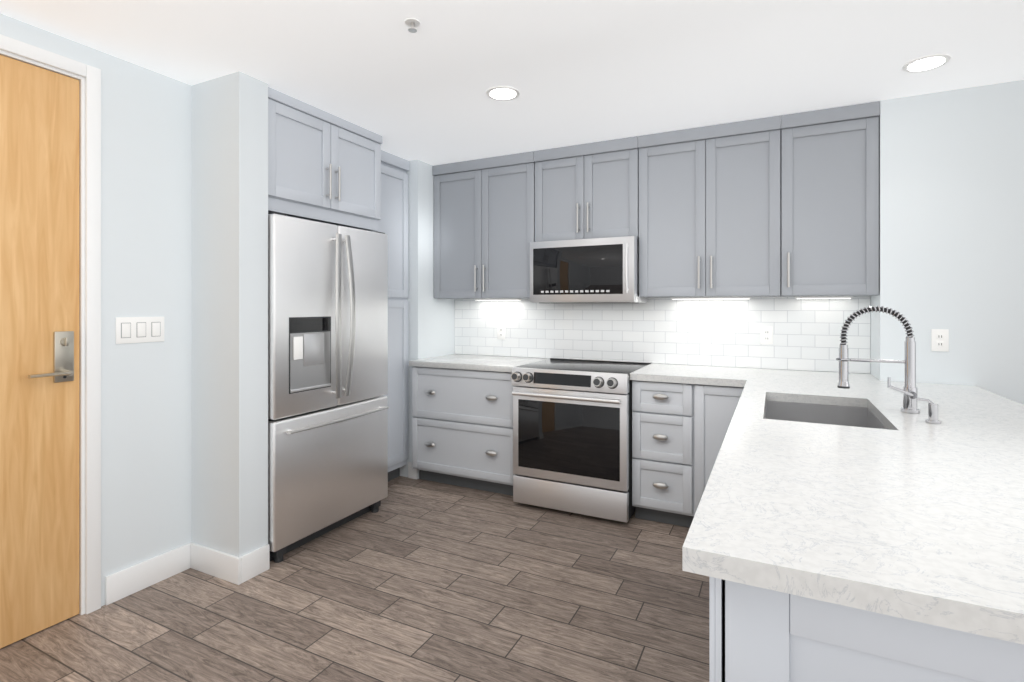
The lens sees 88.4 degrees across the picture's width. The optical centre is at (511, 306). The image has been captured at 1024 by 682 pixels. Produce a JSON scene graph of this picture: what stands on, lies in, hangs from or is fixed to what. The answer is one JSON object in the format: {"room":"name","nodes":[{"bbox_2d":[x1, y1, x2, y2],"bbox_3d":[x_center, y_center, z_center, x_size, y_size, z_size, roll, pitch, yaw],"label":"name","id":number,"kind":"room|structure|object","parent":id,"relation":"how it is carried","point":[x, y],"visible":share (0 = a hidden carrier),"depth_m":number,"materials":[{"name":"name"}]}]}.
{"room":"kitchen","nodes":[
{"label":"kitchen","id":0,"kind":"room"},
{"bbox_2d":[0,476,708,681],"bbox_3d":[0.384,1.350,-0.260,8.200,0.060,8.300,0,0,27],"label":"floor","id":1,"kind":"structure","parent":0,"point":[416,580],"depth_m":2.27,"materials":[{"name":"brown wood"}]},
{"bbox_2d":[268,197,388,562],"bbox_3d":[-1.328,0.378,3.199,0.880,1.884,0.880,0,0,27],"label":"fridge","id":2,"kind":"object","parent":1,"relation":"on","point":[328,407],"depth_m":2.94,"materials":[{"name":"grey metal"}]},
{"bbox_2d":[373,150,409,480],"bbox_3d":[-1.141,0.102,3.913,0.575,2.436,0.556,0,0,27],"label":"pantry cabinet","id":3,"kind":"object","parent":1,"relation":"on","point":[393,223],"visible":0.31,"depth_m":3.94,"materials":[{"name":"grey wood"}]},
{"bbox_2d":[412,366,514,495],"bbox_3d":[-0.234,0.883,3.988,0.883,0.874,0.638,0,0,27],"label":"base cabinet","id":4,"kind":"object","parent":1,"relation":"on","point":[462,427],"visible":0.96,"depth_m":3.75,"materials":[{"name":"grey wood"}]},
{"bbox_2d":[409,354,549,371],"bbox_3d":[-0.231,0.425,3.994,0.886,0.040,0.626,0,0,27],"label":"countertop","id":5,"kind":"structure","parent":4,"relation":"on","point":[482,362],"depth_m":3.85,"materials":[{"name":"white stone"}]},
{"bbox_2d":[511,357,650,522],"bbox_3d":[0.480,0.858,3.568,0.764,0.925,0.741,0,0,27],"label":"range","id":6,"kind":"object","parent":1,"relation":"on","point":[572,435],"visible":0.98,"depth_m":3.28,"materials":[{"name":"grey metal"}]},
{"bbox_2d":[632,380,693,527],"bbox_3d":[1.008,0.883,3.366,0.355,0.874,0.638,0,0,27],"label":"base cabinet","id":7,"kind":"object","parent":1,"relation":"on","point":[662,452],"visible":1,"depth_m":3.12,"materials":[{"name":"grey wood"}]},
{"bbox_2d":[630,363,749,386],"bbox_3d":[1.132,0.425,3.312,0.630,0.040,0.625,0,0,27],"label":"countertop","id":8,"kind":"structure","parent":7,"relation":"on","point":[672,373],"depth_m":3.15,"materials":[{"name":"white stone"}]},
{"bbox_2d":[693,384,743,515],"bbox_3d":[1.595,0.883,3.095,0.932,0.874,0.597,0,0,27],"label":"base cabinet","id":9,"kind":"object","parent":1,"relation":"on","point":[714,407],"visible":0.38,"depth_m":3.01,"materials":[{"name":"grey wood"}]},
{"bbox_2d":[762,369,869,394],"bbox_3d":[1.607,0.425,2.853,0.390,0.040,1.021,0,0,27],"label":"countertop","id":10,"kind":"structure","parent":9,"relation":"on","point":[785,380],"depth_m":2.83,"materials":[{"name":"white stone"}]},
{"bbox_2d":[709,577,1023,681],"bbox_3d":[0.775,0.883,1.095,0.616,0.874,0.677,0,0,27],"label":"base cabinet","id":11,"kind":"object","parent":1,"relation":"on","point":[757,634],"visible":0.25,"depth_m":0.83,"materials":[{"name":"grey wood"}]},
{"bbox_2d":[682,368,1023,644],"bbox_3d":[1.397,0.425,1.929,1.050,0.040,2.860,0,0,27],"label":"countertop","id":12,"kind":"structure","parent":11,"relation":"on","point":[912,516],"depth_m":1.06,"materials":[{"name":"white stone"}]},
{"bbox_2d":[764,400,885,428],"bbox_3d":[1.231,0.555,2.101,0.424,0.220,0.684,0,0,27],"label":"sink basin","id":13,"kind":"object","parent":12,"relation":"in","point":[829,414],"depth_m":2.38,"materials":[{"name":"silver metal"}]},
{"bbox_2d":[836,306,919,412],"bbox_3d":[1.420,0.201,2.045,0.273,0.406,0.091,0,0,27],"label":"faucet","id":14,"kind":"object","parent":12,"relation":"on","point":[909,391],"visible":1,"depth_m":2.02,"materials":[{"name":"silver metal"}]},
{"bbox_2d":[917,397,940,423],"bbox_3d":[1.453,0.362,1.834,0.067,0.084,0.044,0,0,27],"label":"soap dispenser","id":15,"kind":"object","parent":12,"relation":"on","point":[932,412],"visible":1,"depth_m":1.82,"materials":[{"name":"silver metal"}]},
{"bbox_2d":[0,13,1023,605],"bbox_3d":[0.523,0.100,-0.430,7.800,2.440,8.120,0,0,27],"label":"wall","id":16,"kind":"structure","parent":0,"point":[184,255],"depth_m":2.61,"materials":[{"name":"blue paint"}]},
{"bbox_2d":[0,55,78,648],"bbox_3d":[-2.033,0.174,1.850,0.112,2.279,0.878,0,0,27],"label":"entry door","id":17,"kind":"structure","parent":16,"relation":"in","point":[39,348],"depth_m":2.12,"materials":[{"name":"brown wood"}]},
{"bbox_2d":[0,34,100,614],"bbox_3d":[-2.083,0.142,1.875,0.136,2.355,1.018,0,0,27],"label":"door frame","id":18,"kind":"structure","parent":16,"relation":"attached to","point":[90,342],"depth_m":2.26,"materials":[{"name":"white wood"}]},
{"bbox_2d":[116,317,163,343],"bbox_3d":[-1.731,0.110,2.451,0.009,0.119,0.203,0,0,27],"label":"switch plate","id":19,"kind":"object","parent":16,"relation":"attached to","point":[138,329],"visible":1,"depth_m":2.44,"materials":[{"name":"white plastic"}]},
{"bbox_2d":[105,543,188,604],"bbox_3d":[-1.706,1.258,2.495,0.015,0.125,0.387,0,0,27],"label":"baseboard","id":20,"kind":"structure","parent":16,"relation":"attached to","point":[123,583],"depth_m":2.46,"materials":[{"name":"white wood"}]},
{"bbox_2d":[189,542,248,584],"bbox_3d":[-1.447,1.258,2.572,0.350,0.125,0.021,0,0,27],"label":"baseboard","id":21,"kind":"structure","parent":16,"relation":"attached to","point":[228,567],"depth_m":2.55,"materials":[{"name":"white"}]},
{"bbox_2d":[268,87,382,219],"bbox_3d":[-1.371,-0.841,3.221,0.784,0.551,0.884,0,0,27],"label":"upper cabinet","id":22,"kind":"object","parent":16,"relation":"attached to","point":[319,158],"visible":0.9,"depth_m":3.01,"materials":[{"name":"grey wood"}]},
{"bbox_2d":[432,151,534,298],"bbox_3d":[-0.172,-0.588,4.117,0.880,1.056,0.351,0,0,27],"label":"upper cabinet","id":23,"kind":"object","parent":16,"relation":"attached to","point":[484,222],"visible":0.96,"depth_m":3.98,"materials":[{"name":"grey wood"}]},
{"bbox_2d":[474,299,521,300],"bbox_3d":[-0.114,-0.053,4.217,0.400,0.012,0.060,0,0,27],"label":"under-cabinet light","id":24,"kind":"object","parent":23,"relation":"attached to","point":[474,299],"depth_m":4.20,"materials":[{"name":"white plastic"}]},
{"bbox_2d":[534,136,638,241],"bbox_3d":[0.557,-0.786,3.752,0.747,0.660,0.351,0,0,27],"label":"upper cabinet","id":25,"kind":"object","parent":16,"relation":"attached to","point":[587,191],"visible":0.79,"depth_m":3.61,"materials":[{"name":"grey wood"}]},
{"bbox_2d":[530,236,647,302],"bbox_3d":[0.533,-0.237,3.704,0.742,0.433,0.455,0,0,27],"label":"microwave","id":26,"kind":"object","parent":25,"relation":"attached to","point":[599,270],"visible":0.98,"depth_m":3.53,"materials":[{"name":"silver metal"}]},
{"bbox_2d":[455,296,869,372],"bbox_3d":[0.832,0.172,3.817,2.946,0.462,0.008,0,0,27],"label":"backsplash","id":27,"kind":"structure","parent":16,"relation":"attached to","point":[727,332],"depth_m":3.65,"materials":[{"name":"tile"}]},
{"bbox_2d":[497,325,504,339],"bbox_3d":[-0.088,0.212,4.269,0.072,0.116,0.007,0,0,27],"label":"outlet","id":28,"kind":"object","parent":27,"relation":"attached to","point":[500,331],"visible":1,"depth_m":4.27,"materials":[{"name":"white plastic"}]},
{"bbox_2d":[761,326,772,343],"bbox_3d":[1.647,0.188,3.401,0.072,0.116,0.007,0,0,27],"label":"outlet","id":29,"kind":"object","parent":27,"relation":"attached to","point":[766,334],"visible":1,"depth_m":3.40,"materials":[{"name":"white plastic"}]},
{"bbox_2d":[638,115,780,297],"bbox_3d":[1.266,-0.588,3.397,0.834,1.056,0.351,0,0,27],"label":"upper cabinet","id":30,"kind":"object","parent":16,"relation":"attached to","point":[709,211],"visible":1,"depth_m":3.26,"materials":[{"name":"grey wood"}]},
{"bbox_2d":[670,297,750,298],"bbox_3d":[1.317,-0.053,3.501,0.500,0.012,0.060,0,0,27],"label":"under-cabinet light","id":31,"kind":"object","parent":30,"relation":"attached to","point":[674,297],"depth_m":3.47,"materials":[{"name":"white plastic"}]},
{"bbox_2d":[781,101,879,296],"bbox_3d":[1.854,-0.588,3.103,0.478,1.056,0.351,0,0,27],"label":"upper cabinet","id":32,"kind":"object","parent":16,"relation":"attached to","point":[829,201],"visible":1,"depth_m":2.98,"materials":[{"name":"grey wood"}]},
{"bbox_2d":[795,296,852,298],"bbox_3d":[1.898,-0.053,3.210,0.300,0.012,0.060,0,0,27],"label":"under-cabinet light","id":33,"kind":"object","parent":32,"relation":"attached to","point":[828,297],"depth_m":3.18,"materials":[{"name":"white plastic"}]},
{"bbox_2d":[931,329,948,351],"bbox_3d":[2.234,0.178,2.746,0.072,0.116,0.007,0,0,27],"label":"outlet","id":34,"kind":"object","parent":16,"relation":"attached to","point":[939,339],"visible":1,"depth_m":2.74,"materials":[{"name":"white plastic"}]},
{"bbox_2d":[0,0,1023,165],"bbox_3d":[0.384,-1.133,-0.260,8.200,0.094,8.300,0,0,27],"label":"ceiling","id":35,"kind":"structure","parent":0,"point":[575,72],"depth_m":2.34,"materials":[{"name":"white paint"}]},
{"bbox_2d":[486,86,519,100],"bbox_3d":[-0.048,-1.116,2.764,0.176,0.008,0.176,0,0,27],"label":"recessed light","id":36,"kind":"object","parent":35,"relation":"in","point":[502,93],"visible":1,"depth_m":2.75,"materials":[{"name":"white plastic"}]},
{"bbox_2d":[902,54,950,72],"bbox_3d":[1.907,-1.116,2.423,0.176,0.008,0.176,0,0,27],"label":"recessed light","id":37,"kind":"object","parent":35,"relation":"in","point":[926,63],"visible":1,"depth_m":2.41,"materials":[{"name":"white plastic"}]}
]}

